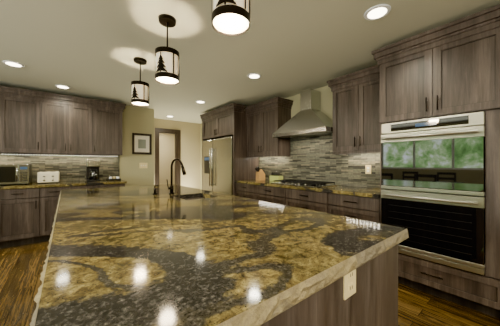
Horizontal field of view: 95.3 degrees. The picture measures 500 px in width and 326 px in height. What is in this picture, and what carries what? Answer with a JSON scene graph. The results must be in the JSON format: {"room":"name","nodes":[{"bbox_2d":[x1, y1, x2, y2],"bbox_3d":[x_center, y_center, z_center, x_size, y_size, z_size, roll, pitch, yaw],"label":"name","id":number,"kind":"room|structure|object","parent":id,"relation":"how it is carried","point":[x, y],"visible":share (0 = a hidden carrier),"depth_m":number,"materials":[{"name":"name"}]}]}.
{"room":"kitchen","nodes":[
{"label":"kitchen","id":0,"kind":"room"},
{"bbox_2d":[120,105,153,185],"bbox_3d":[-4.332,-0.005,3.600,5.360,2.500,0.140,0,0,-39],"label":"wall","id":1,"kind":"structure","parent":0,"point":[137,120],"depth_m":4.98,"materials":[{"name":"beige paint"}]},
{"bbox_2d":[0,90,3,153],"bbox_3d":[-4.207,-0.644,3.381,0.826,0.918,0.351,0,0,-39],"label":"upper cabinet","id":2,"kind":"object","parent":1,"relation":"attached to","point":[1,91],"depth_m":3.48,"materials":[{"name":"brown wood"}]},
{"bbox_2d":[4,90,47,153],"bbox_3d":[-3.747,-0.644,3.751,0.606,0.918,0.351,0,0,-39],"label":"upper cabinet","id":3,"kind":"object","parent":1,"relation":"attached to","point":[32,122],"depth_m":3.66,"materials":[{"name":"brown wood"}]},
{"bbox_2d":[0,154,119,182],"bbox_3d":[-4.087,0.070,3.695,3.460,0.510,0.020,0,0,-39],"label":"backsplash","id":4,"kind":"structure","parent":1,"relation":"attached to","point":[70,168],"depth_m":4.23,"materials":[{"name":"grey tile"}]},
{"bbox_2d":[48,98,95,153],"bbox_3d":[-3.287,-0.644,4.120,0.826,0.918,0.351,0,0,-39],"label":"upper cabinet","id":5,"kind":"object","parent":1,"relation":"attached to","point":[71,125],"depth_m":4.01,"materials":[{"name":"brown wood"}]},
{"bbox_2d":[96,102,123,153],"bbox_3d":[-2.848,-0.644,4.474,0.554,0.918,0.351,0,0,-39],"label":"upper cabinet","id":6,"kind":"object","parent":1,"relation":"attached to","point":[108,118],"depth_m":4.37,"materials":[{"name":"brown wood"}]},
{"bbox_2d":[132,133,151,154],"bbox_3d":[-2.392,-0.445,5.050,0.400,0.460,0.030,0,0,-39],"label":"picture frame","id":7,"kind":"object","parent":1,"relation":"attached to","point":[141,143],"visible":0.98,"depth_m":5.04,"materials":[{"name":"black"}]},
{"bbox_2d":[139,163,146,167],"bbox_3d":[-2.373,0.035,5.074,0.170,0.120,0.014,0,0,-39],"label":"switch plate","id":8,"kind":"object","parent":1,"relation":"attached to","point":[142,165],"visible":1,"depth_m":5.07,"materials":[{"name":"beige plastic"}]},
{"bbox_2d":[154,118,200,188],"bbox_3d":[-2.447,-0.005,6.450,2.230,2.500,0.120,0,0,-39],"label":"wall","id":9,"kind":"structure","parent":0,"point":[191,147],"depth_m":6.72,"materials":[{"name":"beige paint"}]},
{"bbox_2d":[155,128,180,184],"bbox_3d":[-2.362,0.125,6.512,0.720,2.240,0.150,0,0,-39],"label":"door frame","id":10,"kind":"structure","parent":9,"relation":"attached to","point":[177,133],"depth_m":6.59,"materials":[{"name":"wood"}]},
{"bbox_2d":[0,241,499,325],"bbox_3d":[-2.235,1.275,2.341,7.350,0.060,12.750,0,0,-39],"label":"floor","id":11,"kind":"structure","parent":0,"point":[21,268],"depth_m":2.06,"materials":[{"name":"brown wood"}]},
{"bbox_2d":[0,188,47,248],"bbox_3d":[-3.654,0.805,3.635,0.608,0.880,0.610,0,0,-39],"label":"base cabinet","id":12,"kind":"object","parent":11,"relation":"on","point":[27,213],"depth_m":3.44,"materials":[{"name":"brown wood"}]},
{"bbox_2d":[0,180,126,187],"bbox_3d":[-3.871,0.345,3.442,3.480,0.040,0.638,0,0,-39],"label":"countertop","id":13,"kind":"structure","parent":12,"relation":"on","point":[69,184],"depth_m":3.74,"materials":[{"name":"brown stone"}]},
{"bbox_2d":[0,164,31,184],"bbox_3d":[-3.814,0.164,3.594,0.500,0.320,0.398,0,0,-39],"label":"microwave","id":14,"kind":"object","parent":13,"relation":"on","point":[15,173],"visible":1,"depth_m":3.53,"materials":[{"name":"silver metal"}]},
{"bbox_2d":[37,171,59,183],"bbox_3d":[-3.452,0.228,3.911,0.280,0.192,0.278,0,0,-39],"label":"toaster","id":15,"kind":"object","parent":13,"relation":"on","point":[48,177],"visible":1,"depth_m":3.82,"materials":[{"name":"beige plastic"}]},
{"bbox_2d":[86,160,99,181],"bbox_3d":[-2.968,0.124,4.314,0.200,0.400,0.297,0,0,-39],"label":"coffee maker","id":16,"kind":"object","parent":13,"relation":"on","point":[92,170],"visible":1,"depth_m":4.25,"materials":[{"name":"black plastic"}]},
{"bbox_2d":[107,176,120,180],"bbox_3d":[-2.715,0.281,4.541,0.220,0.085,0.180,0,0,-39],"label":"tray","id":17,"kind":"object","parent":13,"relation":"on","point":[110,178],"visible":1,"depth_m":4.50,"materials":[{"name":"black plastic"}]},
{"bbox_2d":[48,188,75,240],"bbox_3d":[-3.330,0.805,3.895,0.478,0.880,0.610,0,0,-39],"label":"base cabinet","id":18,"kind":"object","parent":11,"relation":"on","point":[53,193],"depth_m":3.65,"materials":[{"name":"brown wood"}]},
{"bbox_2d":[76,184,99,188],"bbox_3d":[-3.058,0.805,4.114,0.478,0.880,0.610,0,0,-39],"label":"base cabinet","id":19,"kind":"object","parent":11,"relation":"on","point":[78,186],"depth_m":3.92,"materials":[{"name":"brown wood"}]},
{"bbox_2d":[100,184,124,187],"bbox_3d":[-2.755,0.805,4.357,0.554,0.880,0.610,0,0,-39],"label":"base cabinet","id":20,"kind":"object","parent":11,"relation":"on","point":[101,185],"depth_m":4.15,"materials":[{"name":"brown wood"}]},
{"bbox_2d":[203,136,232,194],"bbox_3d":[-0.530,0.345,5.233,0.722,1.800,1.260,0,0,-39],"label":"fridge","id":21,"kind":"object","parent":11,"relation":"on","point":[218,165],"visible":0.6,"depth_m":4.95,"materials":[{"name":"silver metal"}]},
{"bbox_2d":[200,103,258,195],"bbox_3d":[-0.494,0.025,5.226,0.715,2.440,1.435,0,0,-39],"label":"enclosure","id":22,"kind":"object","parent":11,"relation":"on","point":[229,120],"visible":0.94,"depth_m":4.70,"materials":[{"name":"brown wood"}]},
{"bbox_2d":[236,183,253,198],"bbox_3d":[0.136,0.805,4.495,0.610,0.880,0.600,0,0,-39],"label":"base cabinet","id":23,"kind":"object","parent":11,"relation":"on","point":[246,190],"depth_m":4.28,"materials":[{"name":"brown wood"}]},
{"bbox_2d":[254,183,285,204],"bbox_3d":[0.552,0.805,3.977,0.610,0.880,0.730,0,0,-39],"label":"base cabinet","id":24,"kind":"object","parent":11,"relation":"on","point":[277,195],"depth_m":3.75,"materials":[{"name":"brown wood"}]},
{"bbox_2d":[286,187,329,213],"bbox_3d":[1.010,0.805,3.408,0.610,0.880,0.730,0,0,-39],"label":"base cabinet","id":25,"kind":"object","parent":11,"relation":"on","point":[319,201],"depth_m":3.15,"materials":[{"name":"brown wood"}]},
{"bbox_2d":[262,240,403,325],"bbox_3d":[-0.685,0.810,2.073,1.090,0.870,3.249,0,0,-39],"label":"kitchen island","id":26,"kind":"object","parent":11,"relation":"on","point":[368,296],"depth_m":0.89,"materials":[{"name":"brown wood"}]},
{"bbox_2d":[34,186,361,325],"bbox_3d":[-0.977,0.350,1.845,0.890,0.050,3.300,0,0,-39],"label":"island countertop","id":27,"kind":"structure","parent":26,"relation":"on","point":[134,255],"depth_m":0.74,"materials":[{"name":"brown stone"}]},
{"bbox_2d":[166,158,185,193],"bbox_3d":[-0.788,0.131,2.418,0.145,0.385,0.243,0,0,-39],"label":"faucet","id":28,"kind":"object","parent":27,"relation":"on","point":[171,188],"visible":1,"depth_m":2.46,"materials":[{"name":"black metal"}]},
{"bbox_2d":[182,196,205,199],"bbox_3d":[-0.558,0.469,2.298,0.354,0.212,0.404,0,0,-39],"label":"sink","id":29,"kind":"object","parent":27,"relation":"in","point":[183,197],"depth_m":2.46,"materials":[{"name":"silver metal"}]},
{"bbox_2d":[330,195,379,222],"bbox_3d":[1.434,0.805,2.880,0.610,0.880,0.624,0,0,-39],"label":"base cabinet","id":30,"kind":"object","parent":11,"relation":"on","point":[362,203],"depth_m":2.64,"materials":[{"name":"brown wood"}]},
{"bbox_2d":[234,179,379,198],"bbox_3d":[0.778,0.345,3.674,0.638,0.040,2.684,0,0,-39],"label":"countertop","id":31,"kind":"structure","parent":30,"relation":"on","point":[371,193],"depth_m":3.02,"materials":[{"name":"brown stone"}]},
{"bbox_2d":[255,166,264,179],"bbox_3d":[0.194,0.186,4.544,0.203,0.275,0.100,0,0,-39],"label":"knife block","id":32,"kind":"object","parent":31,"relation":"on","point":[260,174],"visible":1,"depth_m":4.51,"materials":[{"name":"brown wood"}]},
{"bbox_2d":[270,172,282,181],"bbox_3d":[0.497,0.236,4.313,0.120,0.175,0.240,0,0,-39],"label":"spice rack","id":33,"kind":"object","parent":31,"relation":"on","point":[275,176],"visible":0.85,"depth_m":4.26,"materials":[{"name":"yellow"}]},
{"bbox_2d":[271,179,336,187],"bbox_3d":[0.823,0.298,3.600,0.510,0.052,0.900,0,0,-39],"label":"cooktop","id":34,"kind":"object","parent":31,"relation":"in","point":[307,183],"visible":1,"depth_m":3.45,"materials":[{"name":"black metal"}]},
{"bbox_2d":[372,4,499,318],"bbox_3d":[1.895,0.020,2.262,0.705,2.450,1.020,0,0,-39],"label":"tall cabinet","id":35,"kind":"object","parent":11,"relation":"on","point":[450,68],"visible":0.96,"depth_m":1.96,"materials":[{"name":"brown wood"}]},
{"bbox_2d":[381,111,484,274],"bbox_3d":[1.842,0.234,2.283,0.703,1.309,0.762,0,0,-39],"label":"double oven","id":36,"kind":"object","parent":35,"relation":"in","point":[433,185],"visible":0.88,"depth_m":2.03,"materials":[{"name":"silver metal"}]},
{"bbox_2d":[0,0,499,123],"bbox_3d":[-2.235,-1.285,2.341,7.350,0.060,12.750,0,0,-39],"label":"ceiling","id":37,"kind":"structure","parent":0,"point":[90,49],"depth_m":2.39,"materials":[{"name":"beige paint"}]},
{"bbox_2d":[2,60,24,67],"bbox_3d":[-2.962,-1.250,2.854,0.200,0.008,0.200,0,0,-39],"label":"recessed light","id":38,"kind":"object","parent":37,"relation":"in","point":[13,64],"visible":1,"depth_m":2.85,"materials":[{"name":"white paint"}]},
{"bbox_2d":[55,85,69,88],"bbox_3d":[-3.034,-1.250,3.694,0.200,0.008,0.200,0,0,-39],"label":"recessed light","id":39,"kind":"object","parent":37,"relation":"in","point":[63,86],"visible":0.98,"depth_m":3.67,"materials":[{"name":"white paint"}]},
{"bbox_2d":[131,57,148,105],"bbox_3d":[-1.323,-0.987,2.748,0.202,0.534,0.202,0,0,-39],"label":"pendant lamp","id":40,"kind":"object","parent":37,"relation":"hanging from","point":[140,92],"visible":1,"depth_m":2.68,"materials":[{"name":"white glass"}]},
{"bbox_2d":[155,14,179,84],"bbox_3d":[-0.717,-0.987,1.978,0.202,0.534,0.202,0,0,-39],"label":"pendant lamp","id":41,"kind":"object","parent":37,"relation":"hanging from","point":[167,59],"visible":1,"depth_m":1.91,"materials":[{"name":"white glass"}]},
{"bbox_2d":[211,0,249,35],"bbox_3d":[-0.099,-0.987,1.185,0.202,0.534,0.202,0,0,-39],"label":"pendant lamp","id":42,"kind":"object","parent":37,"relation":"hanging from","point":[230,17],"visible":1,"depth_m":1.15,"materials":[{"name":"white glass"}]},
{"bbox_2d":[247,73,260,78],"bbox_3d":[0.061,-1.250,3.244,0.200,0.008,0.200,0,0,-39],"label":"recessed light","id":43,"kind":"object","parent":37,"relation":"in","point":[254,75],"visible":1,"depth_m":3.23,"materials":[{"name":"white paint"}]},
{"bbox_2d":[364,4,390,19],"bbox_3d":[1.051,-1.250,1.885,0.200,0.008,0.200,0,0,-39],"label":"recessed light","id":44,"kind":"object","parent":37,"relation":"in","point":[379,11],"visible":1,"depth_m":1.87,"materials":[{"name":"white paint"}]},
{"bbox_2d":[201,86,366,188],"bbox_3d":[0.571,-0.005,4.597,0.150,2.500,12.750,0,0,-39],"label":"wall","id":45,"kind":"structure","parent":0,"point":[326,101],"depth_m":3.72,"materials":[{"name":"beige paint"}]},
{"bbox_2d":[245,97,292,157],"bbox_3d":[0.341,-0.650,4.434,0.405,1.030,0.950,0,0,-39],"label":"upper cabinet","id":46,"kind":"object","parent":45,"relation":"attached to","point":[266,119],"visible":1,"depth_m":4.22,"materials":[{"name":"brown wood"}]},
{"bbox_2d":[272,89,332,138],"bbox_3d":[0.901,-0.820,3.663,0.500,0.730,1.040,0,0,-39],"label":"range hood","id":47,"kind":"object","parent":45,"relation":"attached to","point":[310,118],"visible":0.83,"depth_m":3.60,"materials":[{"name":"silver metal"}]},
{"bbox_2d":[259,134,379,188],"bbox_3d":[1.036,-0.090,3.882,0.020,0.830,2.684,0,0,-39],"label":"backsplash","id":48,"kind":"structure","parent":45,"relation":"attached to","point":[312,158],"depth_m":3.69,"materials":[{"name":"grey tile"}]},
{"bbox_2d":[365,165,370,173],"bbox_3d":[1.624,0.075,3.127,0.008,0.120,0.075,0,0,-39],"label":"outlet","id":49,"kind":"object","parent":48,"relation":"attached to","point":[367,169],"visible":1,"depth_m":3.13,"materials":[{"name":"beige plastic"}]},
{"bbox_2d":[327,65,379,154],"bbox_3d":[1.479,-0.650,3.019,0.405,1.030,0.782,0,0,-39],"label":"upper cabinet","id":50,"kind":"object","parent":45,"relation":"attached to","point":[356,112],"visible":0.83,"depth_m":2.91,"materials":[{"name":"brown wood"}]}
]}

